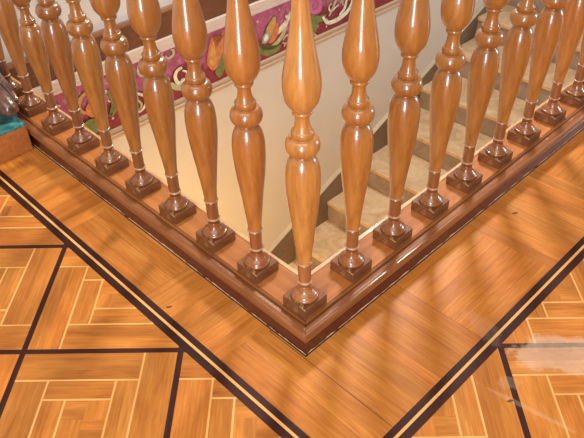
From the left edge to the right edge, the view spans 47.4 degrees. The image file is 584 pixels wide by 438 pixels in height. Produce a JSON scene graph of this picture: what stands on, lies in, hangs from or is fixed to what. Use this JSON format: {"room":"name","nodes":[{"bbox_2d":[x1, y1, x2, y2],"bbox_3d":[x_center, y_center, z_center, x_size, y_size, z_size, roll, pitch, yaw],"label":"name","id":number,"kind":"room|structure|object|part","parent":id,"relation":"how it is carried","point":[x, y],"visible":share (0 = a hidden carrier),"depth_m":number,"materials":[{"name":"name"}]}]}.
{"room":"stair landing","nodes":[
{"label":"stair landing","id":0,"kind":"room"},
{"bbox_2d":[0,0,519,249],"bbox_3d":[0.344,-1.195,3.026,6.800,5.300,0.120,-33,49,-32],"label":"wall","id":1,"kind":"structure","parent":0,"point":[326,119],"depth_m":3.07,"materials":[{"name":"paint"}]},
{"bbox_2d":[7,0,258,87],"bbox_3d":[0.389,-1.223,2.943,6.800,0.086,0.012,-33,49,-32],"label":"baseboard","id":2,"kind":"structure","parent":1,"relation":"attached to","point":[211,9],"depth_m":2.29,"materials":[{"name":"brown wood"}]},
{"bbox_2d":[33,0,289,98],"bbox_3d":[0.393,-1.167,2.986,6.800,0.054,0.018,-33,49,-32],"label":"trim","id":3,"kind":"structure","parent":1,"relation":"attached to","point":[166,43],"depth_m":2.36,"materials":[{"name":"beige paint"}]},
{"bbox_2d":[54,0,392,134],"bbox_3d":[0.393,-1.070,3.070,6.800,0.204,0.010,-33,49,-32],"label":"painted frieze","id":4,"kind":"object","parent":1,"relation":"attached to","point":[271,26],"visible":0.44,"depth_m":2.59,"materials":[{"name":"multicoloured paint"}]},
{"bbox_3d":[-0.042,-0.792,2.741,0.227,0.150,0.001,-33,49,-32],"label":"stem","id":5,"kind":"part","parent":4,"relation":"part of","materials":[{"name":"paint"}]},
{"bbox_2d":[98,0,400,140],"bbox_3d":[0.397,-0.975,3.147,6.800,0.041,0.013,-33,49,-32],"label":"trim","id":6,"kind":"structure","parent":1,"relation":"attached to","point":[117,132],"depth_m":2.77,"materials":[{"name":"beige wood"}]},
{"bbox_2d":[0,129,583,437],"bbox_3d":[0.030,0.001,1.512,5.451,0.001,4.267,-1,40,1],"label":"floor","id":7,"kind":"structure","parent":0,"point":[105,332],"depth_m":1.24,"materials":[{"name":"brown wood"}]},
{"bbox_2d":[0,73,32,163],"bbox_3d":[-0.905,-0.256,1.699,0.406,0.200,0.304,-33,49,-32],"label":"statue","id":8,"kind":"object","parent":7,"relation":"on","point":[15,141],"depth_m":1.71,"materials":[{"name":"brown wood"}]},
{"bbox_3d":[-0.794,-0.356,1.749,0.231,0.114,0.085,28,48,31],"label":"carved foot","id":9,"kind":"part","parent":8,"relation":"part of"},
{"bbox_3d":[-0.921,-0.227,1.702,0.361,0.006,0.304,-33,49,-32],"label":"panel","id":10,"kind":"part","parent":8,"relation":"part of","materials":[{"name":"teal paint"}]},
{"bbox_2d":[11,76,305,356],"bbox_3d":[-0.414,-0.089,1.606,0.114,0.063,1.361,-33,49,-32],"label":"curb","id":11,"kind":"object","parent":7,"relation":"on","point":[263,301],"visible":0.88,"depth_m":1.42,"materials":[{"name":"brown wood"}]},
{"bbox_2d":[0,37,23,96],"bbox_3d":[-0.809,-0.646,1.659,0.058,0.752,0.058,-33,49,-32],"label":"baluster","id":12,"kind":"object","parent":11,"relation":"on","point":[4,71],"visible":0.7,"depth_m":1.85,"materials":[{"name":"brown wood"}]},
{"bbox_2d":[0,37,4,60],"bbox_3d":[-0.805,-0.527,1.758,0.057,0.233,0.057,-33,49,-32],"label":"baluster","id":13,"kind":"object","parent":12,"relation":"on","point":[2,58],"depth_m":1.81,"materials":[{"name":"brown wood"}]},
{"bbox_2d":[0,0,47,117],"bbox_3d":[-0.717,-0.589,1.587,0.058,0.752,0.058,-33,49,-32],"label":"baluster","id":14,"kind":"object","parent":11,"relation":"on","point":[32,105],"visible":0.95,"depth_m":1.71,"materials":[{"name":"brown wood"}]},
{"bbox_2d":[10,0,72,134],"bbox_3d":[-0.626,-0.531,1.514,0.058,0.752,0.058,-33,49,-32],"label":"baluster","id":15,"kind":"object","parent":11,"relation":"on","point":[56,122],"visible":0.97,"depth_m":1.61,"materials":[{"name":"brown wood"}]},
{"bbox_2d":[10,0,30,6],"bbox_3d":[-0.627,-0.585,1.470,0.058,0.227,0.058,-33,49,-32],"label":"baluster","id":16,"kind":"object","parent":15,"relation":"on","point":[19,3],"depth_m":1.52,"materials":[{"name":"brown wood"}]},
{"bbox_2d":[35,0,99,154],"bbox_3d":[-0.534,-0.474,1.442,0.058,0.752,0.058,-33,49,-32],"label":"baluster","id":17,"kind":"object","parent":11,"relation":"on","point":[55,37],"visible":1,"depth_m":1.51,"materials":[{"name":"brown wood"}]},
{"bbox_2d":[65,0,128,175],"bbox_3d":[-0.442,-0.417,1.370,0.058,0.752,0.058,-33,49,-32],"label":"baluster","id":18,"kind":"object","parent":11,"relation":"on","point":[86,55],"visible":1,"depth_m":1.43,"materials":[{"name":"brown wood"}]},
{"bbox_2d":[89,0,160,198],"bbox_3d":[-0.351,-0.360,1.297,0.058,0.752,0.058,-33,49,-32],"label":"baluster","id":19,"kind":"object","parent":11,"relation":"on","point":[119,69],"visible":1,"depth_m":1.35,"materials":[{"name":"brown wood"}]},
{"bbox_2d":[89,0,119,17],"bbox_3d":[-0.354,-0.478,1.200,0.058,0.227,0.058,-33,49,-32],"label":"baluster","id":20,"kind":"object","parent":19,"relation":"on","point":[104,8],"depth_m":1.24,"materials":[{"name":"brown wood"}]},
{"bbox_2d":[126,0,196,224],"bbox_3d":[-0.259,-0.303,1.225,0.058,0.752,0.058,-33,49,-32],"label":"baluster","id":21,"kind":"object","parent":11,"relation":"on","point":[144,16],"visible":1,"depth_m":1.26,"materials":[{"name":"brown wood"}]},
{"bbox_2d":[126,0,160,37],"bbox_3d":[-0.263,-0.420,1.128,0.058,0.227,0.058,-33,49,-32],"label":"baluster","id":22,"kind":"object","parent":21,"relation":"on","point":[144,16],"depth_m":1.16,"materials":[{"name":"brown wood"}]},
{"bbox_2d":[171,0,234,252],"bbox_3d":[-0.168,-0.246,1.153,0.058,0.752,0.058,-33,49,-32],"label":"baluster","id":23,"kind":"object","parent":11,"relation":"on","point":[188,25],"visible":1,"depth_m":1.18,"materials":[{"name":"brown wood"}]},
{"bbox_2d":[171,0,207,59],"bbox_3d":[-0.171,-0.363,1.055,0.058,0.227,0.058,-33,49,-32],"label":"baluster","id":24,"kind":"object","parent":23,"relation":"on","point":[188,25],"depth_m":1.07,"materials":[{"name":"brown wood"}]},
{"bbox_2d":[223,0,278,283],"bbox_3d":[-0.076,-0.189,1.080,0.058,0.752,0.058,-33,49,-32],"label":"baluster","id":25,"kind":"object","parent":11,"relation":"on","point":[241,50],"visible":1,"depth_m":1.09,"materials":[{"name":"brown wood"}]},
{"bbox_2d":[281,0,326,318],"bbox_3d":[0.016,-0.132,1.008,0.058,0.752,0.058,-33,49,-32],"label":"baluster","id":26,"kind":"object","parent":11,"relation":"on","point":[301,81],"visible":1,"depth_m":1.01,"materials":[{"name":"brown wood"}]},
{"bbox_2d":[305,81,583,356],"bbox_3d":[1.071,-0.496,2.044,3.062,0.062,0.114,-33,49,-32],"label":"curb","id":27,"kind":"object","parent":7,"relation":"on","point":[346,300],"visible":0.78,"depth_m":1.41,"materials":[{"name":"brown wood"}]},
{"bbox_2d":[330,0,379,282],"bbox_3d":[0.108,-0.192,1.077,0.058,0.752,0.058,-33,49,-32],"label":"baluster","id":28,"kind":"object","parent":27,"relation":"on","point":[361,47],"visible":1,"depth_m":1.09,"materials":[{"name":"brown wood"}]},
{"bbox_2d":[373,0,430,249],"bbox_3d":[0.200,-0.252,1.146,0.058,0.752,0.058,-33,49,-32],"label":"baluster","id":29,"kind":"object","parent":27,"relation":"on","point":[413,20],"visible":1,"depth_m":1.17,"materials":[{"name":"brown wood"}]},
{"bbox_2d":[411,0,474,220],"bbox_3d":[0.292,-0.312,1.215,0.058,0.752,0.058,-33,49,-32],"label":"baluster","id":30,"kind":"object","parent":27,"relation":"on","point":[446,87],"visible":1,"depth_m":1.25,"materials":[{"name":"brown wood"}]},
{"bbox_2d":[446,0,509,193],"bbox_3d":[0.384,-0.372,1.285,0.058,0.752,0.058,-33,49,-32],"label":"baluster","id":31,"kind":"object","parent":27,"relation":"on","point":[484,62],"visible":1,"depth_m":1.34,"materials":[{"name":"brown wood"}]},
{"bbox_2d":[477,0,537,168],"bbox_3d":[0.477,-0.432,1.354,0.058,0.752,0.058,-33,49,-32],"label":"baluster","id":32,"kind":"object","parent":27,"relation":"on","point":[518,43],"visible":1,"depth_m":1.42,"materials":[{"name":"brown wood"}]},
{"bbox_2d":[507,0,568,146],"bbox_3d":[0.569,-0.492,1.423,0.058,0.752,0.058,-33,49,-32],"label":"baluster","id":33,"kind":"object","parent":27,"relation":"on","point":[549,24],"visible":0.99,"depth_m":1.51,"materials":[{"name":"brown wood"}]},
{"bbox_2d":[534,0,583,125],"bbox_3d":[0.661,-0.552,1.492,0.058,0.752,0.058,-33,49,-32],"label":"baluster","id":34,"kind":"object","parent":27,"relation":"on","point":[551,113],"visible":0.93,"depth_m":1.60,"materials":[{"name":"brown wood"}]},
{"bbox_2d":[559,31,583,106],"bbox_3d":[0.753,-0.612,1.562,0.058,0.752,0.058,-33,49,-32],"label":"baluster","id":35,"kind":"object","parent":27,"relation":"on","point":[573,94],"visible":0.98,"depth_m":1.76,"materials":[{"name":"brown wood"}]},
{"bbox_3d":[0.039,1.134,3.242,1.706,0.050,1.706,-1,40,1],"label":"floor","id":36,"kind":"structure","parent":0,"visible":0},
{"bbox_2d":[267,0,582,270],"bbox_3d":[1.353,-0.322,3.756,5.400,2.525,1.256,-33,49,-32],"label":"staircase","id":37,"kind":"structure","parent":36,"relation":"on","point":[330,231],"depth_m":3.55,"materials":[{"name":"stone"}]}
]}

